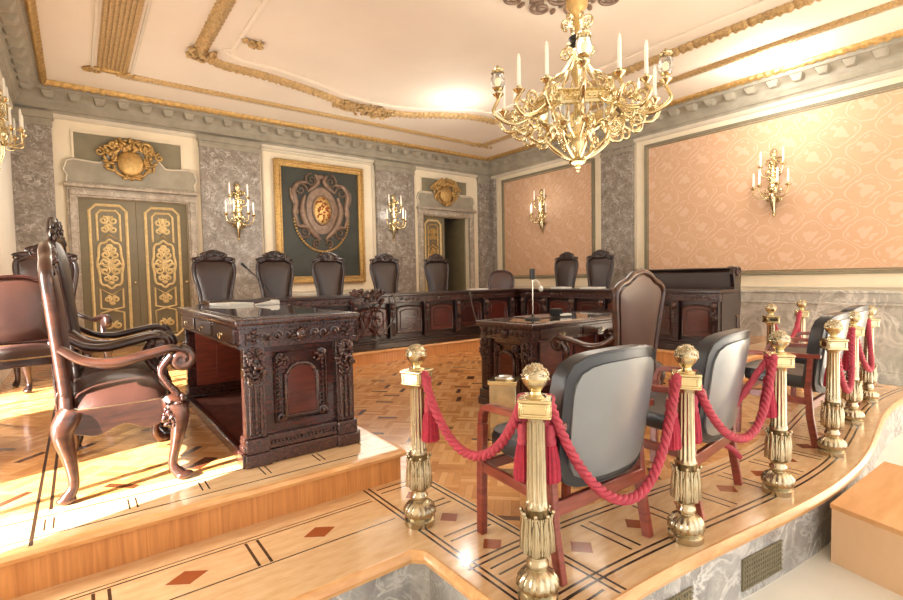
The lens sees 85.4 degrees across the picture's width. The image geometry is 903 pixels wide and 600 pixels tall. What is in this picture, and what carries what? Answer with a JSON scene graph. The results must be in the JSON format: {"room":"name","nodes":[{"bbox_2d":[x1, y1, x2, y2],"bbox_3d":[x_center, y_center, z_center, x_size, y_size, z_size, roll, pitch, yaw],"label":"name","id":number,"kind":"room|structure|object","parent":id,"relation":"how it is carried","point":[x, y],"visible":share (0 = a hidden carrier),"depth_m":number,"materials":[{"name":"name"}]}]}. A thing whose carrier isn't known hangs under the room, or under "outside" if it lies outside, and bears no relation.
{"room":"courtroom","nodes":[
{"label":"courtroom","id":0,"kind":"room"},
{"bbox_2d":[0,108,16,384],"bbox_3d":[-2.566,-0.743,2.013,0.250,4.440,12.750,-3,3,-37],"label":"wall","id":1,"kind":"structure","parent":0,"point":[7,221],"depth_m":6.13,"materials":[{"name":"white paint"}]},
{"bbox_2d":[0,78,26,170],"bbox_3d":[-4.960,-1.939,5.491,0.291,1.015,0.544,-3,3,-37],"label":"wall sconce","id":2,"kind":"object","parent":1,"relation":"attached to","point":[4,100],"visible":1,"depth_m":5.44,"materials":[{"name":"gold metal"}]},
{"bbox_2d":[52,119,478,301],"bbox_3d":[-2.669,-1.098,9.840,9.510,4.440,0.180,-3,3,-37],"label":"wall","id":3,"kind":"structure","parent":0,"point":[61,144],"depth_m":9.13,"materials":[{"name":"beige paint"}]},
{"bbox_2d":[9,106,56,251],"bbox_3d":[-6.006,-0.708,7.109,0.524,4.040,0.140,-3,3,-37],"label":"trim","id":4,"kind":"structure","parent":3,"relation":"attached to","point":[32,166],"depth_m":7.03,"materials":[{"name":"grey stone"}]},
{"bbox_2d":[95,137,162,181],"bbox_3d":[-5.073,-2.210,7.739,0.894,0.679,0.159,-3,3,-37],"label":"cartouche","id":5,"kind":"object","parent":3,"relation":"attached to","point":[131,164],"visible":1,"depth_m":7.69,"materials":[{"name":"metal"}]},
{"bbox_2d":[62,129,198,333],"bbox_3d":[-5.033,-0.931,7.853,1.812,3.340,0.150,-3,3,-37],"label":"trim","id":6,"kind":"structure","parent":3,"relation":"attached to","point":[86,176],"depth_m":7.67,"materials":[{"name":"stone"}]},
{"bbox_2d":[78,198,190,345],"bbox_3d":[-5.089,-0.429,7.963,1.476,2.330,0.102,-3,3,-37],"label":"door","id":7,"kind":"structure","parent":3,"relation":"in","point":[135,258],"depth_m":7.92,"materials":[{"name":"green paint"}]},
{"bbox_2d":[196,134,262,298],"bbox_3d":[-3.876,-0.824,8.736,1.050,4.040,0.140,-3,3,-37],"label":"trim","id":8,"kind":"structure","parent":3,"relation":"attached to","point":[223,161],"depth_m":8.67,"materials":[{"name":"grey stone"}]},
{"bbox_2d":[224,183,255,239],"bbox_3d":[-3.730,-1.564,8.616,0.544,1.015,0.291,-3,3,-37],"label":"wall sconce","id":9,"kind":"object","parent":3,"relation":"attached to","point":[237,211],"visible":1,"depth_m":8.64,"materials":[{"name":"gold metal"}]},
{"bbox_2d":[261,149,374,292],"bbox_3d":[-2.572,-1.502,9.775,2.300,2.670,0.020,-3,3,-37],"label":"trim","id":10,"kind":"structure","parent":3,"relation":"attached to","point":[262,150],"depth_m":9.58,"materials":[{"name":"paint"}]},
{"bbox_2d":[273,158,365,282],"bbox_3d":[-2.562,-1.514,9.708,1.836,2.340,0.134,-3,3,-37],"label":"framed picture","id":11,"kind":"object","parent":3,"relation":"attached to","point":[319,208],"visible":0.94,"depth_m":9.63,"materials":[{"name":"gold fabric"}]},
{"bbox_2d":[373,160,410,291],"bbox_3d":[-1.260,-0.966,10.734,0.860,4.040,0.140,-3,3,-37],"label":"trim","id":12,"kind":"structure","parent":3,"relation":"attached to","point":[390,178],"depth_m":10.67,"materials":[{"name":"grey stone"}]},
{"bbox_2d":[385,194,406,240],"bbox_3d":[-1.199,-1.782,10.546,0.544,1.015,0.291,-3,3,-37],"label":"wall sconce","id":13,"kind":"object","parent":3,"relation":"attached to","point":[394,222],"visible":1,"depth_m":10.57,"materials":[{"name":"gold metal"}]},
{"bbox_2d":[408,165,416,291],"bbox_3d":[-0.883,-0.987,11.047,0.240,4.040,0.100,-3,3,-37],"label":"trim","id":14,"kind":"structure","parent":3,"relation":"attached to","point":[412,169],"depth_m":11.01,"materials":[{"name":"paint"}]},
{"bbox_2d":[424,216,465,290],"bbox_3d":[-0.336,-0.760,11.991,0.680,2.440,1.415,1,4,45],"label":"door","id":15,"kind":"structure","parent":3,"relation":"in","point":[452,244],"depth_m":12.21,"materials":[{"name":"green paint"}]},
{"bbox_2d":[430,178,460,206],"bbox_3d":[-0.128,-2.529,11.515,0.894,0.679,0.159,-3,3,-37],"label":"cartouche","id":16,"kind":"object","parent":3,"relation":"attached to","point":[445,194],"visible":1,"depth_m":11.45,"materials":[{"name":"metal"}]},
{"bbox_2d":[416,175,476,291],"bbox_3d":[-0.079,-1.200,11.636,1.704,3.340,0.150,-3,3,-37],"label":"trim","id":17,"kind":"structure","parent":3,"relation":"attached to","point":[427,205],"depth_m":11.43,"materials":[{"name":"stone"}]},
{"bbox_2d":[476,175,491,288],"bbox_3d":[0.876,-1.081,12.365,0.480,4.040,0.140,-3,3,-37],"label":"trim","id":18,"kind":"structure","parent":3,"relation":"attached to","point":[483,182],"depth_m":12.27,"materials":[{"name":"grey stone"}]},
{"bbox_2d":[0,335,792,553],"bbox_3d":[-0.479,0.702,7.100,9.110,0.030,6.920,-3,3,-37],"label":"floor","id":19,"kind":"structure","parent":0,"point":[125,474],"depth_m":2.65,"materials":[{"name":"brown wood"}]},
{"bbox_2d":[0,275,56,402],"bbox_3d":[-3.402,0.343,3.876,0.534,1.095,0.519,1,4,43],"label":"chair","id":20,"kind":"object","parent":19,"relation":"on","point":[22,316],"visible":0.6,"depth_m":3.98,"materials":[{"name":"red leather"}]},
{"bbox_2d":[11,244,112,392],"bbox_3d":[-3.985,0.131,4.960,0.676,1.441,0.758,1,3,37],"label":"chair","id":21,"kind":"object","parent":19,"relation":"on","point":[25,263],"visible":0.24,"depth_m":5.00,"materials":[{"name":"brown wood"}]},
{"bbox_2d":[46,216,177,447],"bbox_3d":[-2.275,0.172,3.328,0.676,1.441,0.758,-3,3,-32],"label":"chair","id":22,"kind":"object","parent":19,"relation":"on","point":[54,230],"visible":0.45,"depth_m":3.12,"materials":[{"name":"wood"}]},
{"bbox_2d":[37,241,195,504],"bbox_3d":[-1.795,0.302,2.642,0.616,1.225,0.858,-3,3,-37],"label":"carved armchair","id":23,"kind":"object","parent":19,"relation":"on","point":[97,403],"visible":1,"depth_m":2.38,"materials":[{"name":"red leather"}]},
{"bbox_2d":[191,250,235,305],"bbox_3d":[-3.027,0.046,6.408,0.758,1.441,0.676,-3,3,-36],"label":"chair","id":24,"kind":"object","parent":19,"relation":"on","point":[213,272],"visible":0.37,"depth_m":6.58,"materials":[{"name":"leather"}]},
{"bbox_2d":[177,303,360,469],"bbox_3d":[-1.407,0.464,3.529,0.724,0.806,1.908,-3,3,-37],"label":"desk","id":25,"kind":"object","parent":19,"relation":"on","point":[273,383],"visible":0.99,"depth_m":2.87,"materials":[{"name":"brown wood"}]},
{"bbox_2d":[209,302,253,305],"bbox_3d":[-1.836,0.034,4.088,0.313,0.020,0.228,1,3,33],"label":"paper stack","id":26,"kind":"object","parent":25,"relation":"on","point":[223,303],"visible":1,"depth_m":4.01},
{"bbox_2d":[241,263,279,305],"bbox_3d":[-1.557,-0.131,3.984,0.282,0.347,0.090,-2,3,-25],"label":"desk microphone","id":27,"kind":"object","parent":25,"relation":"on","point":[272,302],"visible":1,"depth_m":3.98,"materials":[{"name":"black plastic"}]},
{"bbox_2d":[255,251,294,297],"bbox_3d":[-2.384,0.011,6.900,0.758,1.441,0.676,-3,3,-35],"label":"chair","id":28,"kind":"object","parent":19,"relation":"on","point":[276,270],"visible":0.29,"depth_m":7.08,"materials":[{"name":"leather"}]},
{"bbox_2d":[311,252,344,295],"bbox_3d":[-1.726,-0.024,7.403,0.758,1.441,0.676,-3,3,-38],"label":"chair","id":29,"kind":"object","parent":19,"relation":"on","point":[328,270],"visible":0.37,"depth_m":7.57,"materials":[{"name":"leather"}]},
{"bbox_2d":[201,288,523,351],"bbox_3d":[-0.739,0.238,7.432,5.440,0.876,0.533,-3,3,-37],"label":"desk","id":30,"kind":"object","parent":19,"relation":"on","point":[424,317],"depth_m":7.34,"materials":[{"name":"black wood"}]},
{"bbox_2d":[201,288,523,303],"bbox_3d":[-0.752,-0.089,7.427,5.440,0.040,0.510,-3,3,-37],"label":"countertop","id":31,"kind":"structure","parent":30,"relation":"on","point":[322,297],"depth_m":6.63,"materials":[{"name":"black wood"}]},
{"bbox_2d":[375,293,395,349],"bbox_3d":[-0.933,0.297,6.950,0.339,0.792,0.056,-3,3,-37],"label":"microphone cable","id":32,"kind":"object","parent":30,"relation":"hanging from","point":[392,293],"visible":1,"depth_m":6.98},
{"bbox_2d":[369,253,399,292],"bbox_3d":[-0.947,-0.067,7.997,0.758,1.441,0.676,-3,3,-35],"label":"chair","id":33,"kind":"object","parent":19,"relation":"on","point":[384,269],"visible":0.42,"depth_m":8.18,"materials":[{"name":"leather"}]},
{"bbox_2d":[424,254,448,290],"bbox_3d":[-0.082,-0.113,8.658,0.758,1.441,0.676,-3,3,-38],"label":"chair","id":34,"kind":"object","parent":19,"relation":"on","point":[436,268],"visible":0.38,"depth_m":8.82,"materials":[{"name":"leather"}]},
{"bbox_2d":[488,270,513,288],"bbox_3d":[0.988,-0.021,9.546,0.528,1.136,0.544,-1,3,3],"label":"chair","id":35,"kind":"object","parent":19,"relation":"on","point":[497,279],"visible":0.38,"depth_m":9.73,"materials":[{"name":"leather"}]},
{"bbox_2d":[554,252,578,287],"bbox_3d":[1.913,-0.166,8.954,0.676,1.441,0.758,-3,3,-37],"label":"chair","id":36,"kind":"object","parent":19,"relation":"on","point":[566,265],"visible":0.34,"depth_m":9.06,"materials":[{"name":"leather"}]},
{"bbox_2d":[586,249,613,287],"bbox_3d":[2.369,-0.147,8.359,0.676,1.441,0.758,-3,3,-39],"label":"chair","id":37,"kind":"object","parent":19,"relation":"on","point":[599,265],"visible":0.45,"depth_m":8.48,"materials":[{"name":"leather"}]},
{"bbox_2d":[518,288,737,349],"bbox_3d":[2.382,0.226,7.360,0.531,0.785,3.380,-3,3,-37],"label":"desk","id":38,"kind":"object","parent":19,"relation":"on","point":[689,316],"depth_m":6.33,"materials":[{"name":"black wood"}]},
{"bbox_2d":[518,288,737,293],"bbox_3d":[2.383,-0.146,7.349,0.510,0.040,3.380,-3,3,-37],"label":"countertop","id":39,"kind":"structure","parent":38,"relation":"on","point":[701,291],"depth_m":6.46,"materials":[{"name":"black wood"}]},
{"bbox_2d":[633,266,741,328],"bbox_3d":[3.262,0.070,7.109,0.583,1.085,1.560,-3,3,-37],"label":"wooden bench","id":40,"kind":"object","parent":19,"relation":"on","point":[729,277],"visible":0.3,"depth_m":6.89,"materials":[{"name":"black wood"}]},
{"bbox_2d":[10,349,902,599],"bbox_3d":[0.017,0.911,6.465,9.110,0.050,8.540,-3,3,-37],"label":"floor","id":41,"kind":"structure","parent":0,"point":[291,555],"depth_m":2.33,"materials":[{"name":"brown wood"}]},
{"bbox_2d":[0,341,762,599],"bbox_3d":[0.507,0.831,5.818,9.110,0.150,3.680,-3,3,-37],"label":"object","id":42,"kind":"structure","parent":41,"relation":"on","point":[19,579],"depth_m":2.23,"materials":[{"name":"brown wood"}]},
{"bbox_2d":[399,344,435,529],"bbox_3d":[-0.161,0.643,2.347,0.155,0.869,0.155,1,3,33],"label":"brass post","id":43,"kind":"object","parent":41,"relation":"on","point":[419,511],"visible":0.98,"depth_m":2.31,"materials":[{"name":"metal"}]},
{"bbox_2d":[405,452,431,490],"bbox_3d":[-0.157,0.816,2.355,0.126,0.169,0.125,-3,3,-37],"label":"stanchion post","id":44,"kind":"object","parent":43,"relation":"on","point":[418,469],"depth_m":2.31,"materials":[{"name":"gold metal"}]},
{"bbox_2d":[421,370,526,482],"bbox_3d":[0.086,0.503,2.064,0.088,0.336,0.679,-3,3,-39],"label":"rope","id":45,"kind":"object","parent":43,"relation":"hanging from","point":[433,420],"visible":0.88,"depth_m":2.02,"materials":[{"name":"red fabric"}]},
{"bbox_2d":[487,375,520,435],"bbox_3d":[0.403,0.789,3.684,0.216,0.432,0.216,0,3,18],"label":"bin","id":46,"kind":"object","parent":41,"relation":"on","point":[504,390],"visible":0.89,"depth_m":3.59,"materials":[{"name":"gold metal"}]},
{"bbox_2d":[495,375,514,380],"bbox_3d":[0.399,0.582,3.674,0.150,0.017,0.150,0,3,18],"label":"bowl","id":47,"kind":"object","parent":46,"relation":"on","point":[500,377],"depth_m":3.64,"materials":[{"name":"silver metal"}]},
{"bbox_2d":[516,363,559,599],"bbox_3d":[0.308,0.660,1.774,0.155,0.869,0.155,0,3,15],"label":"brass post","id":48,"kind":"object","parent":41,"relation":"on","point":[536,580],"visible":1,"depth_m":1.74,"materials":[{"name":"metal"}]},
{"bbox_2d":[519,502,555,558],"bbox_3d":[0.311,0.833,1.782,0.130,0.169,0.129,-3,3,-37],"label":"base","id":49,"kind":"object","parent":48,"relation":"on","point":[537,533],"depth_m":1.74,"materials":[{"name":"gold metal"}]},
{"bbox_2d":[545,373,681,505],"bbox_3d":[0.675,0.564,1.956,0.764,0.470,0.143,-3,3,-28],"label":"rope","id":50,"kind":"object","parent":48,"relation":"hanging from","point":[670,438],"visible":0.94,"depth_m":1.87,"materials":[{"name":"red fabric"}]},
{"bbox_2d":[476,309,612,404],"bbox_3d":[1.196,0.543,4.872,1.908,0.786,0.724,-3,3,-37],"label":"desk","id":51,"kind":"object","parent":41,"relation":"on","point":[508,344],"visible":0.43,"depth_m":4.42,"materials":[{"name":"brown wood"}]},
{"bbox_2d":[525,269,542,319],"bbox_3d":[0.746,-0.055,4.479,0.149,0.460,0.172,0,3,30],"label":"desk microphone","id":52,"kind":"object","parent":51,"relation":"on","point":[531,271],"visible":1,"depth_m":4.46,"materials":[{"name":"silver plastic"}]},
{"bbox_2d":[533,279,542,291],"bbox_3d":[0.793,-0.132,4.484,0.114,0.114,0.046,-3,3,-37],"label":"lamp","id":53,"kind":"object","parent":52,"relation":"attached to","point":[540,288],"depth_m":4.49,"materials":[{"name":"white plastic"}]},
{"bbox_2d":[513,314,561,317],"bbox_3d":[0.858,0.158,4.743,0.440,0.008,0.300,-3,3,-37],"label":"desk pad","id":54,"kind":"object","parent":51,"relation":"on","point":[536,315],"visible":0.56,"depth_m":4.70,"materials":[{"name":"red leather"}]},
{"bbox_2d":[550,308,571,315],"bbox_3d":[1.042,0.116,4.681,0.190,0.070,0.090,-2,3,-17],"label":"speaker","id":55,"kind":"object","parent":51,"relation":"on","point":[554,311],"visible":1,"depth_m":4.64},
{"bbox_2d":[477,344,654,586],"bbox_3d":[0.527,0.625,2.181,0.610,0.897,0.609,-3,3,-35],"label":"chair","id":56,"kind":"object","parent":41,"relation":"on","point":[603,400],"visible":0.84,"depth_m":1.94,"materials":[{"name":"black leather"}]},
{"bbox_2d":[289,362,902,599],"bbox_3d":[2.322,1.006,3.454,9.110,0.056,0.988,-3,3,-37],"label":"trim","id":57,"kind":"structure","parent":41,"relation":"attached to","point":[665,576],"depth_m":2.06,"materials":[{"name":"brown wood"}]},
{"bbox_2d":[551,268,665,384],"bbox_3d":[1.327,0.356,4.092,0.858,1.225,0.616,-3,3,-39],"label":"carved armchair","id":58,"kind":"object","parent":41,"relation":"on","point":[637,309],"visible":0.53,"depth_m":3.84,"materials":[{"name":"leather"}]},
{"bbox_2d":[667,344,705,546],"bbox_3d":[1.036,0.628,2.163,0.155,0.869,0.155,0,3,23],"label":"brass post","id":59,"kind":"object","parent":41,"relation":"on","point":[686,527],"visible":0.98,"depth_m":2.13,"materials":[{"name":"metal"}]},
{"bbox_2d":[670,459,701,503],"bbox_3d":[1.039,0.801,2.171,0.126,0.169,0.126,-3,3,-37],"label":"base","id":60,"kind":"object","parent":59,"relation":"on","point":[685,482],"depth_m":2.13,"materials":[{"name":"gold metal"}]},
{"bbox_2d":[694,354,777,443],"bbox_3d":[1.385,0.488,2.377,0.768,0.386,0.122,-3,3,-32],"label":"rope","id":61,"kind":"object","parent":59,"relation":"hanging from","point":[767,404],"visible":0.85,"depth_m":2.38,"materials":[{"name":"red fabric"}]},
{"bbox_2d":[643,328,750,520],"bbox_3d":[1.246,0.590,2.655,0.610,0.897,0.609,-4,4,-43],"label":"chair","id":62,"kind":"object","parent":41,"relation":"on","point":[722,360],"visible":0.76,"depth_m":2.40,"materials":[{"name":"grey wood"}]},
{"bbox_2d":[761,303,779,389],"bbox_3d":[3.132,0.467,4.805,0.155,0.869,0.155,-1,3,11],"label":"brass post","id":63,"kind":"object","parent":41,"relation":"on","point":[770,319],"visible":0.31,"depth_m":4.77,"materials":[{"name":"metal"}]},
{"bbox_2d":[775,311,801,337],"bbox_3d":[3.480,0.296,5.084,0.833,0.330,0.087,-3,3,-41],"label":"rope","id":64,"kind":"object","parent":63,"relation":"hanging from","point":[796,329],"visible":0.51,"depth_m":5.26,"materials":[{"name":"red fabric"}]},
{"bbox_2d":[760,330,795,497],"bbox_3d":[1.739,0.594,2.602,0.155,0.869,0.155,0,3,20],"label":"brass post","id":65,"kind":"object","parent":41,"relation":"on","point":[776,481],"visible":0.96,"depth_m":2.57,"materials":[{"name":"metal"}]},
{"bbox_2d":[724,354,768,459],"bbox_3d":[1.541,0.574,2.613,0.319,0.581,0.117,-1,3,-6],"label":"rope","id":66,"kind":"object","parent":65,"relation":"hanging from","point":[759,370],"visible":0.55,"depth_m":2.57,"materials":[{"name":"fabric"}]},
{"bbox_2d":[764,427,792,462],"bbox_3d":[1.742,0.768,2.611,0.128,0.169,0.128,-3,3,-37],"label":"base","id":67,"kind":"object","parent":65,"relation":"on","point":[778,443],"depth_m":2.57,"materials":[{"name":"gold metal"}]},
{"bbox_2d":[735,311,849,447],"bbox_3d":[2.510,0.523,3.582,0.610,0.897,0.609,-3,3,-40],"label":"chair","id":68,"kind":"object","parent":41,"relation":"on","point":[809,376],"visible":0.46,"depth_m":3.28,"materials":[{"name":"brown wood"}]},
{"bbox_2d":[794,299,809,342],"bbox_3d":[3.834,0.427,5.366,0.155,0.869,0.155,0,3,23],"label":"brass post","id":69,"kind":"object","parent":41,"relation":"on","point":[801,303],"visible":0.31,"depth_m":5.33,"materials":[{"name":"metal"}]},
{"bbox_2d":[771,305,868,404],"bbox_3d":[3.195,0.480,4.231,0.610,0.897,0.609,-3,3,-39],"label":"chair","id":70,"kind":"object","parent":41,"relation":"on","point":[863,310],"visible":0.2,"depth_m":4.09,"materials":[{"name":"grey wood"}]},
{"bbox_2d":[817,319,848,457],"bbox_3d":[2.437,0.557,3.129,0.155,0.869,0.155,-1,3,13],"label":"brass post","id":71,"kind":"object","parent":41,"relation":"on","point":[832,416],"visible":1,"depth_m":3.10,"materials":[{"name":"metal"}]},
{"bbox_2d":[820,400,844,428],"bbox_3d":[2.440,0.730,3.137,0.130,0.169,0.130,-3,3,-37],"label":"base","id":72,"kind":"object","parent":71,"relation":"on","point":[832,416],"depth_m":3.10,"materials":[{"name":"gold metal"}]},
{"bbox_2d":[823,327,855,393],"bbox_3d":[2.752,0.436,3.443,0.837,0.431,0.112,-4,4,-44],"label":"rope","id":73,"kind":"object","parent":71,"relation":"hanging from","point":[848,359],"visible":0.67,"depth_m":3.59,"materials":[{"name":"red fabric"}]},
{"bbox_2d":[841,311,864,425],"bbox_3d":[3.078,0.515,3.757,0.155,0.869,0.155,0,3,28],"label":"brass post","id":74,"kind":"object","parent":41,"relation":"on","point":[854,416],"visible":0.63,"depth_m":3.72,"materials":[{"name":"metal"}]},
{"bbox_2d":[859,319,874,372],"bbox_3d":[3.409,0.386,4.028,0.791,0.411,0.105,-4,4,-43],"label":"rope","id":75,"kind":"object","parent":74,"relation":"hanging from","point":[869,366],"visible":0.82,"depth_m":4.12,"materials":[{"name":"red fabric"}]},
{"bbox_2d":[859,305,880,403],"bbox_3d":[3.706,0.476,4.350,0.155,0.869,0.155,0,3,18],"label":"brass post","id":76,"kind":"object","parent":41,"relation":"on","point":[870,396],"visible":0.69,"depth_m":4.31,"materials":[{"name":"metal"}]},
{"bbox_2d":[35,0,902,157],"bbox_3d":[0.797,-3.174,5.154,9.510,0.100,11.770,-3,3,-37],"label":"ceiling","id":77,"kind":"structure","parent":0,"point":[404,53],"depth_m":6.12,"materials":[{"name":"paint"}]},
{"bbox_2d":[82,66,137,80],"bbox_3d":[-4.580,-3.086,6.603,0.657,0.100,0.219,-3,3,-37],"label":"trim","id":78,"kind":"structure","parent":77,"relation":"attached to","point":[88,68],"depth_m":6.53,"materials":[{"name":"metal"}]},
{"bbox_2d":[97,0,144,72],"bbox_3d":[-1.481,-2.951,2.554,0.340,0.040,10.000,-3,3,-37],"label":"trim","id":79,"kind":"structure","parent":77,"relation":"attached to","point":[120,19],"depth_m":5.55,"materials":[{"name":"metal"}]},
{"bbox_2d":[89,0,152,76],"bbox_3d":[-1.512,-2.952,2.594,0.500,0.040,10.100,-3,3,-37],"label":"trim","id":80,"kind":"structure","parent":77,"relation":"attached to","point":[149,3],"depth_m":5.57,"materials":[{"name":"stone"}]},
{"bbox_2d":[185,43,216,62],"bbox_3d":[-3.101,-3.054,6.077,0.349,0.095,0.404,-3,3,-37],"label":"trim","id":81,"kind":"structure","parent":77,"relation":"attached to","point":[190,53],"depth_m":6.07,"materials":[{"name":"metal"}]},
{"bbox_2d":[242,37,263,49],"bbox_3d":[-2.378,-3.062,5.859,0.252,0.082,0.198,-2,3,-24],"label":"trim","id":82,"kind":"structure","parent":77,"relation":"attached to","point":[252,44],"depth_m":5.82,"materials":[{"name":"metal"}]},
{"bbox_2d":[332,100,394,119],"bbox_3d":[-1.432,-3.171,8.194,1.151,0.112,0.512,-3,3,-37],"label":"trim","id":83,"kind":"structure","parent":77,"relation":"attached to","point":[371,115],"depth_m":8.14,"materials":[{"name":"metal"}]},
{"bbox_2d":[24,0,902,160],"bbox_3d":[0.962,-3.079,4.928,8.402,0.086,11.206,-3,3,-37],"label":"trim","id":84,"kind":"structure","parent":77,"relation":"attached to","point":[31,9],"depth_m":7.33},
{"bbox_2d":[220,0,771,113],"bbox_3d":[1.183,-3.087,4.397,4.422,0.040,8.695,-3,3,-37],"label":"trim","id":85,"kind":"structure","parent":77,"relation":"attached to","point":[264,3],"depth_m":6.23,"materials":[{"name":"paint"}]},
{"bbox_2d":[193,0,821,124],"bbox_3d":[1.137,-3.063,4.559,5.107,0.092,9.007,-3,3,-37],"label":"trim","id":86,"kind":"structure","parent":77,"relation":"attached to","point":[221,9],"depth_m":6.18,"materials":[{"name":"metal"}]},
{"bbox_2d":[116,0,902,147],"bbox_3d":[1.136,-3.084,4.666,6.629,0.060,10.180,-3,3,-37],"label":"trim","id":87,"kind":"structure","parent":77,"relation":"attached to","point":[891,4],"depth_m":7.05,"materials":[{"name":"metal"}]},
{"bbox_2d":[503,0,618,14],"bbox_3d":[1.157,-3.073,4.533,1.594,0.040,1.594,-3,3,-37],"label":"trim","id":88,"kind":"structure","parent":77,"relation":"attached to","point":[539,3],"depth_m":5.12,"materials":[{"name":"gold metal"}]},
{"bbox_2d":[491,0,673,171],"bbox_3d":[1.141,-2.152,4.549,1.575,1.900,1.564,-1,3,-1],"label":"chandelier","id":89,"kind":"object","parent":77,"relation":"hanging from","point":[541,110],"visible":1,"depth_m":4.43,"materials":[{"name":"gold metal"}]},
{"bbox_2d":[517,53,520,84],"bbox_3d":[0.579,-1.981,4.220,0.032,0.290,0.034,-3,3,-37],"label":"candle","id":90,"kind":"object","parent":89,"relation":"on","point":[518,56],"depth_m":4.21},
{"bbox_2d":[545,40,548,74],"bbox_3d":[0.778,-1.975,4.008,0.032,0.290,0.034,-3,3,-37],"label":"candle","id":91,"kind":"object","parent":89,"relation":"on","point":[546,43],"depth_m":4.00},
{"bbox_2d":[617,33,621,67],"bbox_3d":[1.337,-1.981,3.900,0.032,0.290,0.034,-3,3,-37],"label":"candle","id":92,"kind":"object","parent":89,"relation":"on","point":[619,57],"depth_m":3.89,"materials":[{"name":"wax"}]},
{"bbox_2d":[644,40,648,73],"bbox_3d":[1.601,-1.992,4.024,0.032,0.290,0.034,-3,3,-37],"label":"candle","id":93,"kind":"object","parent":89,"relation":"on","point":[646,42],"depth_m":4.01,"materials":[{"name":"wax"}]},
{"bbox_2d":[653,65,656,95],"bbox_3d":[1.876,-2.020,4.521,0.032,0.290,0.034,-3,3,-37],"label":"candle","id":94,"kind":"object","parent":89,"relation":"on","point":[654,68],"depth_m":4.51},
{"bbox_2d":[329,367,902,599],"bbox_3d":[2.293,1.170,3.504,9.110,0.295,1.020,-3,3,-37],"label":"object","id":95,"kind":"structure","parent":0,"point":[807,534],"depth_m":2.21,"materials":[{"name":"grey stone"}]},
{"bbox_2d":[666,586,692,599],"bbox_3d":[0.879,1.294,1.992,0.340,0.150,0.010,-3,3,-32],"label":"air vent","id":96,"kind":"object","parent":95,"relation":"attached to","point":[686,594],"visible":1,"depth_m":2.04,"materials":[{"name":"metal"}]},
{"bbox_2d":[741,540,782,591],"bbox_3d":[1.490,1.266,2.343,0.340,0.150,0.010,-3,3,-29],"label":"air vent","id":97,"kind":"object","parent":95,"relation":"attached to","point":[758,566],"visible":1,"depth_m":2.33,"materials":[{"name":"metal"}]},
{"bbox_2d":[496,75,902,290],"bbox_3d":[4.901,-1.143,7.602,0.200,4.440,12.570,-3,3,-37],"label":"wall","id":98,"kind":"structure","parent":0,"point":[884,279],"depth_m":7.76,"materials":[{"name":"beige paint"}]},
{"bbox_2d":[0,338,807,567],"bbox_3d":[0.524,0.747,5.790,9.110,0.041,3.680,-3,3,-37],"label":"trim","id":99,"kind":"structure","parent":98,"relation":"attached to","point":[38,550],"depth_m":2.23,"materials":[{"name":"brown wood"}]},
{"bbox_2d":[0,0,902,178],"bbox_3d":[0.862,-2.952,5.085,9.110,0.360,11.570,-3,3,-37],"label":"trim","id":100,"kind":"structure","parent":98,"relation":"attached to","point":[867,66],"depth_m":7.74,"materials":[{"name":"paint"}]},
{"bbox_2d":[490,179,497,272],"bbox_3d":[1.083,-1.046,12.385,0.090,3.960,0.160,-3,3,-37],"label":"trim","id":101,"kind":"structure","parent":98,"relation":"attached to","point":[493,196],"depth_m":12.30,"materials":[{"name":"stone"}]},
{"bbox_2d":[529,189,547,234],"bbox_3d":[1.959,-1.983,10.986,0.291,1.015,0.544,-3,3,-37],"label":"wall sconce","id":102,"kind":"object","parent":98,"relation":"attached to","point":[541,221],"visible":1,"depth_m":11.00,"materials":[{"name":"gold metal"}]},
{"bbox_2d":[497,158,594,286],"bbox_3d":[2.095,-1.696,11.055,0.040,2.800,3.090,-3,3,-37],"label":"wall panel","id":103,"kind":"object","parent":98,"relation":"attached to","point":[569,226],"depth_m":10.96,"materials":[{"name":"fabric"}]},
{"bbox_2d":[599,139,634,287],"bbox_3d":[3.230,-0.999,9.552,0.120,4.040,0.730,-3,3,-37],"label":"pilaster","id":104,"kind":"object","parent":98,"relation":"attached to","point":[617,159],"depth_m":9.45,"materials":[{"name":"grey stone"}]},
{"bbox_2d":[636,82,902,287],"bbox_3d":[6.020,-1.539,5.927,0.040,2.800,8.350,-3,3,-37],"label":"wall panel","id":105,"kind":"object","parent":98,"relation":"attached to","point":[841,211],"depth_m":7.27,"materials":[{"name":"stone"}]},
{"bbox_2d":[750,147,791,216],"bbox_3d":[4.774,-1.760,7.316,0.291,1.015,0.544,-3,3,-37],"label":"wall sconce","id":106,"kind":"object","parent":98,"relation":"attached to","point":[773,171],"visible":1,"depth_m":7.33,"materials":[{"name":"gold metal"}]},
{"bbox_2d":[740,290,902,386],"bbox_3d":[4.903,0.465,7.483,0.080,1.240,12.300,-3,3,-37],"label":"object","id":107,"kind":"structure","parent":98,"relation":"attached to","point":[888,338],"depth_m":6.75,"materials":[{"name":"grey stone"}]},
{"bbox_2d":[742,432,902,599],"bbox_3d":[3.448,1.397,1.926,9.210,0.060,5.200,-3,3,-37],"label":"floor","id":108,"kind":"structure","parent":0,"point":[816,578],"depth_m":2.38,"materials":[{"name":"stone"}]},
{"bbox_2d":[830,461,902,596],"bbox_3d":[2.529,1.209,2.382,1.000,0.310,1.109,-2,3,-26],"label":"box","id":109,"kind":"object","parent":108,"relation":"on","point":[867,518],"visible":1,"depth_m":2.45,"materials":[{"name":"brown wood"}]},
{"bbox_2d":[841,379,862,401],"bbox_3d":[3.081,0.689,3.765,0.126,0.169,0.125,-3,3,-37],"label":"base","id":110,"kind":"object","parent":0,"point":[856,395],"depth_m":3.72,"materials":[{"name":"gold metal"}]},
{"bbox_2d":[859,363,876,383],"bbox_3d":[3.709,0.650,4.358,0.129,0.169,0.128,-3,3,-37],"label":"base","id":111,"kind":"object","parent":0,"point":[867,377],"depth_m":4.32,"materials":[{"name":"gold metal"}]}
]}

